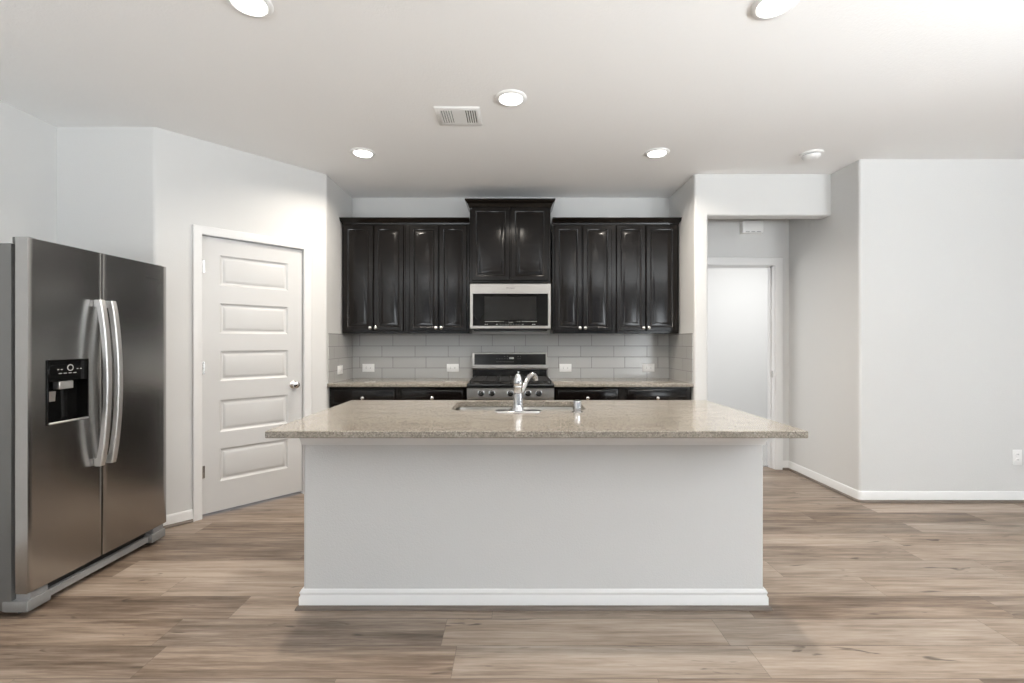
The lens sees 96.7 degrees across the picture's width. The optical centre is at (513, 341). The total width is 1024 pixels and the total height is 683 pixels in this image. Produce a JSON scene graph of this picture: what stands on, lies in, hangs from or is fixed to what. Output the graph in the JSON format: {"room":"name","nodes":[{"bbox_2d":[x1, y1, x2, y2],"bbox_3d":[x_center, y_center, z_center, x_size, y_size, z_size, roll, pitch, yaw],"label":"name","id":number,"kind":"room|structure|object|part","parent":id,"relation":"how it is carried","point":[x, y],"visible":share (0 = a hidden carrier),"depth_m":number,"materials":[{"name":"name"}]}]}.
{"room":"kitchen","nodes":[
{"label":"kitchen","id":0,"kind":"room"},
{"bbox_2d":[0,100,56,242],"bbox_3d":[-3.150,-0.090,-0.705,0.100,2.740,7.790,0,0,0],"label":"wall","id":1,"kind":"structure","parent":0,"point":[28,143],"depth_m":2.90,"materials":[{"name":"paint"}]},
{"bbox_2d":[57,127,351,514],"bbox_3d":[-2.233,-0.090,3.722,0.582,2.740,2.183,0,0,44],"label":"wall","id":2,"kind":"structure","parent":0,"point":[134,193],"depth_m":3.20,"materials":[{"name":"paint"}]},
{"bbox_2d":[163,509,192,525],"bbox_3d":[-2.673,1.237,3.102,0.820,0.086,0.139,0,0,-11],"label":"baseboard","id":3,"kind":"structure","parent":2,"relation":"attached to","point":[177,517],"depth_m":3.18,"materials":[{"name":"white paint"}]},
{"bbox_2d":[163,519,192,528],"bbox_3d":[-2.669,1.270,3.096,0.831,0.020,0.153,0,0,-11],"label":"trim","id":4,"kind":"structure","parent":2,"relation":"attached to","point":[190,520],"depth_m":3.17,"materials":[{"name":"brown wood"}]},
{"bbox_2d":[192,224,310,521],"bbox_3d":[-2.028,0.221,3.577,0.146,2.118,0.842,0,0,42],"label":"door","id":5,"kind":"structure","parent":2,"relation":"in","point":[251,293],"depth_m":3.53,"materials":[{"name":"white paint"}]},
{"bbox_3d":[-1.806,0.355,3.765,0.070,0.066,0.066,0,0,42],"label":"knob","id":6,"kind":"part","parent":5,"relation":"part of","materials":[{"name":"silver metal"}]},
{"bbox_2d":[352,198,668,333],"bbox_3d":[-0.048,-0.090,4.660,3.410,2.740,0.100,0,0,0],"label":"wall","id":7,"kind":"structure","parent":0,"point":[361,207],"depth_m":4.61,"materials":[{"name":"paint"}]},
{"bbox_2d":[339,217,407,333],"bbox_3d":[-1.337,-0.623,4.425,0.629,1.086,0.352,0,0,0],"label":"upper cabinet","id":8,"kind":"object","parent":7,"relation":"attached to","point":[373,248],"visible":0.98,"depth_m":4.28,"materials":[{"name":"brown wood"}]},
{"bbox_3d":[-1.461,-0.600,4.289,0.275,0.996,0.020,0,0,0],"label":"door","id":9,"kind":"part","parent":8,"relation":"part of","materials":[{"name":"brown wood"}]},
{"bbox_3d":[-1.337,-1.138,4.432,0.629,0.056,0.338,0,0,0],"label":"crown moulding","id":10,"kind":"part","parent":8,"relation":"part of","materials":[{"name":"brown wood"}]},
{"bbox_3d":[-1.175,-0.600,4.289,0.275,0.996,0.020,0,0,0],"label":"door","id":11,"kind":"part","parent":8,"relation":"part of","materials":[{"name":"brown wood"}]},
{"bbox_2d":[404,217,471,333],"bbox_3d":[-0.719,-0.623,4.425,0.606,1.086,0.352,0,0,0],"label":"upper cabinet","id":12,"kind":"object","parent":7,"relation":"attached to","point":[437,249],"visible":0.97,"depth_m":4.28,"materials":[{"name":"brown wood"}]},
{"bbox_3d":[-0.844,-0.600,4.289,0.271,0.996,0.020,0,0,0],"label":"door","id":13,"kind":"part","parent":12,"relation":"part of","materials":[{"name":"brown wood"}]},
{"bbox_3d":[-0.719,-1.138,4.432,0.606,0.056,0.338,0,0,0],"label":"crown moulding","id":14,"kind":"part","parent":12,"relation":"part of","materials":[{"name":"brown wood"}]},
{"bbox_3d":[-0.568,-0.600,4.289,0.258,0.996,0.020,0,0,0],"label":"door","id":15,"kind":"part","parent":12,"relation":"part of","materials":[{"name":"brown wood"}]},
{"bbox_2d":[465,198,554,283],"bbox_3d":[-0.032,-0.942,4.409,0.840,0.774,0.385,0,0,0],"label":"upper cabinet","id":16,"kind":"object","parent":7,"relation":"attached to","point":[510,237],"visible":0.98,"depth_m":4.24,"materials":[{"name":"brown wood"}]},
{"bbox_3d":[-0.212,-0.914,4.251,0.353,0.682,0.020,0,0,0],"label":"door","id":17,"kind":"part","parent":16,"relation":"part of","materials":[{"name":"brown wood"}]},
{"bbox_3d":[-0.032,-1.284,4.409,0.840,0.090,0.385,0,0,0],"label":"crown moulding","id":18,"kind":"part","parent":16,"relation":"part of","materials":[{"name":"brown wood"}]},
{"bbox_2d":[470,284,550,331],"bbox_3d":[-0.029,-0.321,4.407,0.750,0.437,0.388,0,0,0],"label":"microwave","id":19,"kind":"object","parent":16,"relation":"attached to","point":[493,307],"visible":1,"depth_m":4.22,"materials":[{"name":"metal"}]},
{"bbox_3d":[-0.029,-0.297,4.225,0.696,0.298,0.018,0,0,0],"label":"door glass","id":20,"kind":"part","parent":19,"relation":"part of","materials":[{"name":"black glass"}]},
{"bbox_3d":[0.150,-0.914,4.251,0.348,0.682,0.020,0,0,0],"label":"door","id":21,"kind":"part","parent":16,"relation":"part of","materials":[{"name":"brown wood"}]},
{"bbox_2d":[328,333,692,383],"bbox_3d":[-0.028,0.144,4.302,3.209,0.443,0.614,0,0,0],"label":"tile backsplash","id":22,"kind":"structure","parent":7,"relation":"attached to","point":[392,355],"depth_m":4.60,"materials":[{"name":"white tile"}]},
{"bbox_2d":[337,365,342,373],"bbox_3d":[-1.620,0.262,4.257,0.008,0.080,0.122,0,0,0],"label":"wall outlet","id":23,"kind":"object","parent":22,"relation":"attached to","point":[339,368],"visible":1,"depth_m":4.26,"materials":[{"name":"white plastic"}]},
{"bbox_2d":[362,364,373,371],"bbox_3d":[-1.466,0.263,4.597,0.122,0.080,0.008,0,0,0],"label":"wall outlet","id":24,"kind":"object","parent":22,"relation":"attached to","point":[365,367],"visible":1,"depth_m":4.60,"materials":[{"name":"white plastic"}]},
{"bbox_2d":[447,364,458,371],"bbox_3d":[-0.614,0.263,4.597,0.122,0.080,0.008,0,0,0],"label":"wall outlet","id":25,"kind":"object","parent":22,"relation":"attached to","point":[450,367],"visible":1,"depth_m":4.60,"materials":[{"name":"white plastic"}]},
{"bbox_2d":[559,364,571,371],"bbox_3d":[0.525,0.263,4.597,0.122,0.080,0.008,0,0,0],"label":"wall outlet","id":26,"kind":"object","parent":22,"relation":"attached to","point":[562,367],"visible":1,"depth_m":4.60,"materials":[{"name":"white plastic"}]},
{"bbox_2d":[642,364,653,371],"bbox_3d":[1.363,0.263,4.597,0.122,0.080,0.008,0,0,0],"label":"wall outlet","id":27,"kind":"object","parent":22,"relation":"attached to","point":[645,367],"visible":1,"depth_m":4.60,"materials":[{"name":"white plastic"}]},
{"bbox_2d":[550,217,616,333],"bbox_3d":[0.667,-0.623,4.425,0.602,1.086,0.352,0,0,0],"label":"upper cabinet","id":28,"kind":"object","parent":7,"relation":"attached to","point":[582,249],"visible":0.98,"depth_m":4.28,"materials":[{"name":"brown wood"}]},
{"bbox_3d":[0.515,-0.600,4.289,0.254,0.996,0.020,0,0,0],"label":"door","id":29,"kind":"part","parent":28,"relation":"part of","materials":[{"name":"brown wood"}]},
{"bbox_3d":[0.667,-1.138,4.432,0.602,0.056,0.338,0,0,0],"label":"crown moulding","id":30,"kind":"part","parent":28,"relation":"part of","materials":[{"name":"brown wood"}]},
{"bbox_3d":[0.789,-0.600,4.289,0.271,0.996,0.020,0,0,0],"label":"door","id":31,"kind":"part","parent":28,"relation":"part of","materials":[{"name":"brown wood"}]},
{"bbox_2d":[614,217,681,333],"bbox_3d":[1.281,-0.623,4.425,0.624,1.086,0.352,0,0,0],"label":"upper cabinet","id":32,"kind":"object","parent":7,"relation":"attached to","point":[647,248],"visible":0.96,"depth_m":4.28,"materials":[{"name":"brown wood"}]},
{"bbox_3d":[1.104,-0.600,4.289,0.269,0.996,0.020,0,0,0],"label":"door","id":33,"kind":"part","parent":32,"relation":"part of","materials":[{"name":"brown wood"}]},
{"bbox_3d":[1.281,-1.138,4.432,0.624,0.056,0.338,0,0,0],"label":"crown moulding","id":34,"kind":"part","parent":32,"relation":"part of","materials":[{"name":"brown wood"}]},
{"bbox_3d":[1.392,-0.600,4.289,0.284,0.996,0.020,0,0,0],"label":"door","id":35,"kind":"part","parent":32,"relation":"part of","materials":[{"name":"brown wood"}]},
{"bbox_2d":[0,0,1023,197],"bbox_3d":[1.250,-1.510,1.250,9.100,0.100,11.900,0,0,0],"label":"ceiling","id":36,"kind":"structure","parent":0,"point":[722,88],"depth_m":2.58,"materials":[{"name":"paint"}]},
{"bbox_2d":[225,0,273,18],"bbox_3d":[-1.136,-1.454,1.955,0.188,0.011,0.188,0,0,0],"label":"recessed light","id":37,"kind":"object","parent":36,"relation":"in","point":[260,9],"visible":1,"depth_m":1.98,"materials":[{"name":"white plastic"}]},
{"bbox_2d":[350,148,375,157],"bbox_3d":[-1.162,-1.454,3.514,0.188,0.011,0.188,0,0,0],"label":"recessed light","id":38,"kind":"object","parent":36,"relation":"in","point":[358,152],"visible":1,"depth_m":3.50,"materials":[{"name":"white plastic"}]},
{"bbox_2d":[434,107,481,125],"bbox_3d":[-0.353,-1.456,2.944,0.286,0.009,0.236,0,0,0],"label":"ceiling vent","id":39,"kind":"object","parent":36,"relation":"in","point":[447,116],"visible":1,"depth_m":2.93,"materials":[{"name":"white plastic"}]},
{"bbox_3d":[-0.347,-1.455,2.944,0.077,0.006,0.168,0,0,0],"label":"panel","id":40,"kind":"part","parent":39,"relation":"part of","materials":[{"name":"white plastic"}]},
{"bbox_2d":[495,89,526,106],"bbox_3d":[-0.015,-1.454,2.725,0.188,0.011,0.188,0,0,0],"label":"recessed light","id":41,"kind":"object","parent":36,"relation":"in","point":[509,97],"visible":1,"depth_m":2.71,"materials":[{"name":"white plastic"}]},
{"bbox_2d":[644,148,669,157],"bbox_3d":[1.108,-1.454,3.514,0.188,0.011,0.188,0,0,0],"label":"recessed light","id":42,"kind":"object","parent":36,"relation":"in","point":[655,152],"visible":1,"depth_m":3.50,"materials":[{"name":"white plastic"}]},
{"bbox_2d":[750,0,798,19],"bbox_3d":[1.128,-1.454,1.965,0.188,0.011,0.188,0,0,0],"label":"recessed light","id":43,"kind":"object","parent":36,"relation":"in","point":[760,9],"visible":1,"depth_m":1.98,"materials":[{"name":"white plastic"}]},
{"bbox_2d":[799,149,823,160],"bbox_3d":[2.310,-1.437,3.530,0.164,0.046,0.164,0,0,0],"label":"smoke detector","id":44,"kind":"object","parent":36,"relation":"attached to","point":[814,154],"visible":1,"depth_m":3.49,"materials":[{"name":"white plastic"}]},
{"bbox_2d":[0,467,1023,682],"bbox_3d":[1.250,1.320,-0.020,9.100,0.080,9.360,0,0,0],"label":"floor","id":45,"kind":"structure","parent":0,"point":[858,592],"depth_m":2.07,"materials":[{"name":"brown wood"}]},
{"bbox_2d":[0,237,165,612],"bbox_3d":[-2.608,0.395,2.527,0.883,1.771,0.842,0,0,0],"label":"refrigerator","id":46,"kind":"object","parent":45,"relation":"on","point":[83,331],"visible":1,"depth_m":2.34,"materials":[{"name":"grey metal"}]},
{"bbox_3d":[-2.276,0.341,2.295,0.061,1.654,0.378,0,0,0],"label":"freezer door","id":47,"kind":"part","parent":46,"relation":"part of","materials":[{"name":"metal"}]},
{"bbox_3d":[-2.207,0.220,2.445,0.079,0.890,0.033,0,0,0],"label":"handle","id":48,"kind":"part","parent":46,"relation":"part of","materials":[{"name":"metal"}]},
{"bbox_3d":[-2.207,0.220,2.514,0.079,0.890,0.033,0,0,0],"label":"handle","id":49,"kind":"part","parent":46,"relation":"part of","materials":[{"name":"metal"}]},
{"bbox_3d":[-2.276,0.341,2.720,0.061,1.654,0.456,0,0,0],"label":"fridge door","id":50,"kind":"part","parent":46,"relation":"part of","materials":[{"name":"metal"}]},
{"bbox_2d":[329,387,398,407],"bbox_3d":[-1.322,0.839,4.290,0.612,0.882,0.637,0,0,0],"label":"base cabinet","id":51,"kind":"object","parent":45,"relation":"on","point":[337,395],"visible":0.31,"depth_m":4.00,"materials":[{"name":"brown wood"}]},
{"bbox_3d":[-1.322,0.484,4.011,0.560,0.141,0.020,0,0,0],"label":"drawer","id":52,"kind":"part","parent":51,"relation":"part of","materials":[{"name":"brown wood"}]},
{"bbox_2d":[327,378,471,386],"bbox_3d":[-1.021,0.381,4.296,1.222,0.030,0.626,0,0,0],"label":"countertop","id":53,"kind":"structure","parent":51,"relation":"on","point":[353,382],"depth_m":4.09,"materials":[{"name":"beige stone"}]},
{"bbox_2d":[399,387,466,399],"bbox_3d":[-0.714,0.839,4.290,0.604,0.882,0.637,0,0,0],"label":"base cabinet","id":54,"kind":"object","parent":45,"relation":"on","point":[405,393],"visible":0.24,"depth_m":4.00,"materials":[{"name":"brown wood"}]},
{"bbox_2d":[467,353,553,399],"bbox_3d":[-0.028,0.664,4.246,0.765,1.112,0.678,0,0,0],"label":"gas range","id":55,"kind":"object","parent":45,"relation":"on","point":[494,374],"visible":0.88,"depth_m":4.46,"materials":[{"name":"grey metal"}]},
{"bbox_3d":[-0.034,0.175,4.521,0.708,0.108,0.020,0,0,0],"label":"display panel","id":56,"kind":"part","parent":55,"relation":"part of","materials":[{"name":"black glass"}]},
{"bbox_3d":[-0.027,0.771,3.986,0.754,0.547,0.035,0,0,0],"label":"oven door","id":57,"kind":"part","parent":55,"relation":"part of","materials":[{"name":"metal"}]},
{"bbox_2d":[467,382,553,387],"bbox_3d":[-0.027,0.386,4.258,0.764,0.034,0.573,0,0,0],"label":"cooktop","id":58,"kind":"object","parent":55,"relation":"in","point":[471,384],"depth_m":3.97,"materials":[{"name":"black metal"}]},
{"bbox_3d":[-0.027,0.449,3.984,0.760,0.092,0.052,0,0,0],"label":"control panel","id":59,"kind":"part","parent":55,"relation":"part of","materials":[{"name":"metal"}]},
{"bbox_2d":[295,438,772,610],"bbox_3d":[0.096,0.841,2.522,2.274,0.878,0.719,0,0,0],"label":"kitchen island","id":60,"kind":"object","parent":45,"relation":"on","point":[391,524],"visible":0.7,"depth_m":2.19,"materials":[{"name":"paint"}]},
{"bbox_3d":[0.096,0.449,2.251,2.254,0.092,0.158,0,0,0],"label":"moulding","id":61,"kind":"part","parent":60,"relation":"part of","materials":[{"name":"white paint"}]},
{"bbox_3d":[0.096,1.270,2.246,2.274,0.020,0.168,0,0,0],"label":"shoe moulding","id":62,"kind":"part","parent":60,"relation":"part of","materials":[{"name":"brown wood"}]},
{"bbox_3d":[0.096,1.234,2.253,2.246,0.092,0.154,0,0,0],"label":"moulding","id":63,"kind":"part","parent":60,"relation":"part of","materials":[{"name":"white paint"}]},
{"bbox_2d":[265,400,807,437],"bbox_3d":[0.097,0.387,2.401,2.265,0.030,1.008,0,0,0],"label":"island countertop","id":64,"kind":"structure","parent":60,"relation":"on","point":[353,418],"depth_m":2.12,"materials":[{"name":"beige stone"}]},
{"bbox_2d":[455,407,572,409],"bbox_3d":[0.028,0.497,2.649,0.776,0.186,0.386,0,0,0],"label":"sink","id":65,"kind":"object","parent":64,"relation":"in","point":[458,408],"visible":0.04,"depth_m":2.83,"materials":[{"name":"metal"}]},
{"bbox_3d":[-0.165,0.497,2.649,0.390,0.186,0.386,0,0,0],"label":"bowl","id":66,"kind":"part","parent":65,"relation":"part of","materials":[{"name":"metal"}]},
{"bbox_3d":[0.221,0.497,2.649,0.390,0.186,0.386,0,0,0],"label":"bowl","id":67,"kind":"part","parent":65,"relation":"part of","materials":[{"name":"metal"}]},
{"bbox_2d":[495,371,540,412],"bbox_3d":[0.024,0.263,2.487,0.248,0.218,0.213,0,0,0],"label":"kitchen faucet","id":68,"kind":"object","parent":64,"relation":"on","point":[519,386],"visible":1,"depth_m":2.40,"materials":[{"name":"silver metal"}]},
{"bbox_3d":[0.024,0.200,2.414,0.049,0.064,0.049,0,0,0],"label":"handle","id":69,"kind":"part","parent":68,"relation":"part of","materials":[{"name":"silver metal"}]},
{"bbox_3d":[0.024,0.367,2.414,0.248,0.009,0.060,0,0,0],"label":"plate","id":70,"kind":"part","parent":68,"relation":"part of","materials":[{"name":"silver metal"}]},
{"bbox_3d":[0.080,0.227,2.509,0.037,0.114,0.195,0,0,31],"label":"spout","id":71,"kind":"part","parent":68,"relation":"part of","materials":[{"name":"silver metal"}]},
{"bbox_2d":[572,400,582,412],"bbox_3d":[0.338,0.340,2.412,0.060,0.064,0.060,0,0,0],"label":"soap dispenser","id":72,"kind":"object","parent":64,"relation":"in","point":[576,403],"visible":1,"depth_m":2.39,"materials":[{"name":"silver metal"}]},
{"bbox_2d":[554,387,621,399],"bbox_3d":[0.658,0.839,4.290,0.597,0.882,0.637,0,0,0],"label":"base cabinet","id":73,"kind":"object","parent":45,"relation":"on","point":[560,393],"visible":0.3,"depth_m":4.00,"materials":[{"name":"black wood"}]},
{"bbox_2d":[622,387,690,399],"bbox_3d":[1.265,0.839,4.290,0.614,0.882,0.637,0,0,0],"label":"base cabinet","id":74,"kind":"object","parent":45,"relation":"on","point":[628,393],"visible":0.23,"depth_m":4.00,"materials":[{"name":"black wood"}]},
{"bbox_2d":[550,378,692,386],"bbox_3d":[0.966,0.381,4.296,1.220,0.030,0.626,0,0,0],"label":"countertop","id":75,"kind":"structure","parent":74,"relation":"on","point":[558,382],"depth_m":4.09,"materials":[{"name":"beige stone"}]},
{"bbox_2d":[707,268,767,418],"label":"door","id":76,"kind":"structure","parent":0,"point":[737,298],"depth_m":7.00,"materials":[{"name":"paint"}]},
{"bbox_2d":[707,219,788,460],"bbox_3d":[2.262,-0.090,4.628,1.210,2.740,0.115,0,0,0],"label":"wall","id":77,"kind":"structure","parent":0,"point":[724,238],"depth_m":4.57,"materials":[{"name":"paint"}]},
{"bbox_2d":[707,257,782,469],"bbox_3d":[2.209,0.216,4.620,0.978,2.127,0.134,0,0,0],"label":"door frame","id":78,"kind":"structure","parent":77,"relation":"in","point":[774,265],"depth_m":4.56,"materials":[{"name":"white paint"}]},
{"bbox_2d":[740,221,762,233],"bbox_3d":[2.380,-1.144,4.543,0.216,0.128,0.052,0,0,0],"label":"door chime","id":79,"kind":"object","parent":77,"relation":"attached to","point":[746,227],"visible":1,"depth_m":4.52,"materials":[{"name":"white plastic"}]},
{"bbox_2d":[669,174,830,399],"bbox_3d":[2.187,-0.090,4.288,1.220,2.740,0.643,0,0,0],"label":"wall partition","id":80,"kind":"structure","parent":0,"point":[703,197],"depth_m":3.97,"materials":[{"name":"paint"}]},
{"bbox_2d":[763,440,767,466],"bbox_3d":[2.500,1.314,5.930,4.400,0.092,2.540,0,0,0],"label":"door","id":81,"kind":"structure","parent":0,"point":[765,447],"depth_m":5.08,"materials":[{"name":"white wood"}]},
{"bbox_2d":[789,159,1023,490],"bbox_3d":[4.208,-0.090,4.130,2.883,2.740,0.980,0,0,0],"label":"wall","id":82,"kind":"structure","parent":0,"point":[906,300],"depth_m":3.64,"materials":[{"name":"paint"}]},
{"bbox_2d":[783,461,1023,502],"bbox_3d":[4.146,1.237,4.098,2.909,0.086,0.944,0,0,0],"label":"baseboard","id":83,"kind":"structure","parent":82,"relation":"attached to","point":[861,495],"depth_m":3.63,"materials":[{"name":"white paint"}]},
{"bbox_2d":[1012,450,1021,464],"bbox_3d":[4.024,0.924,3.635,0.075,0.122,0.008,0,0,0],"label":"wall outlet","id":84,"kind":"object","parent":82,"relation":"attached to","point":[1016,454],"visible":1,"depth_m":3.63,"materials":[{"name":"white plastic"}]}
]}

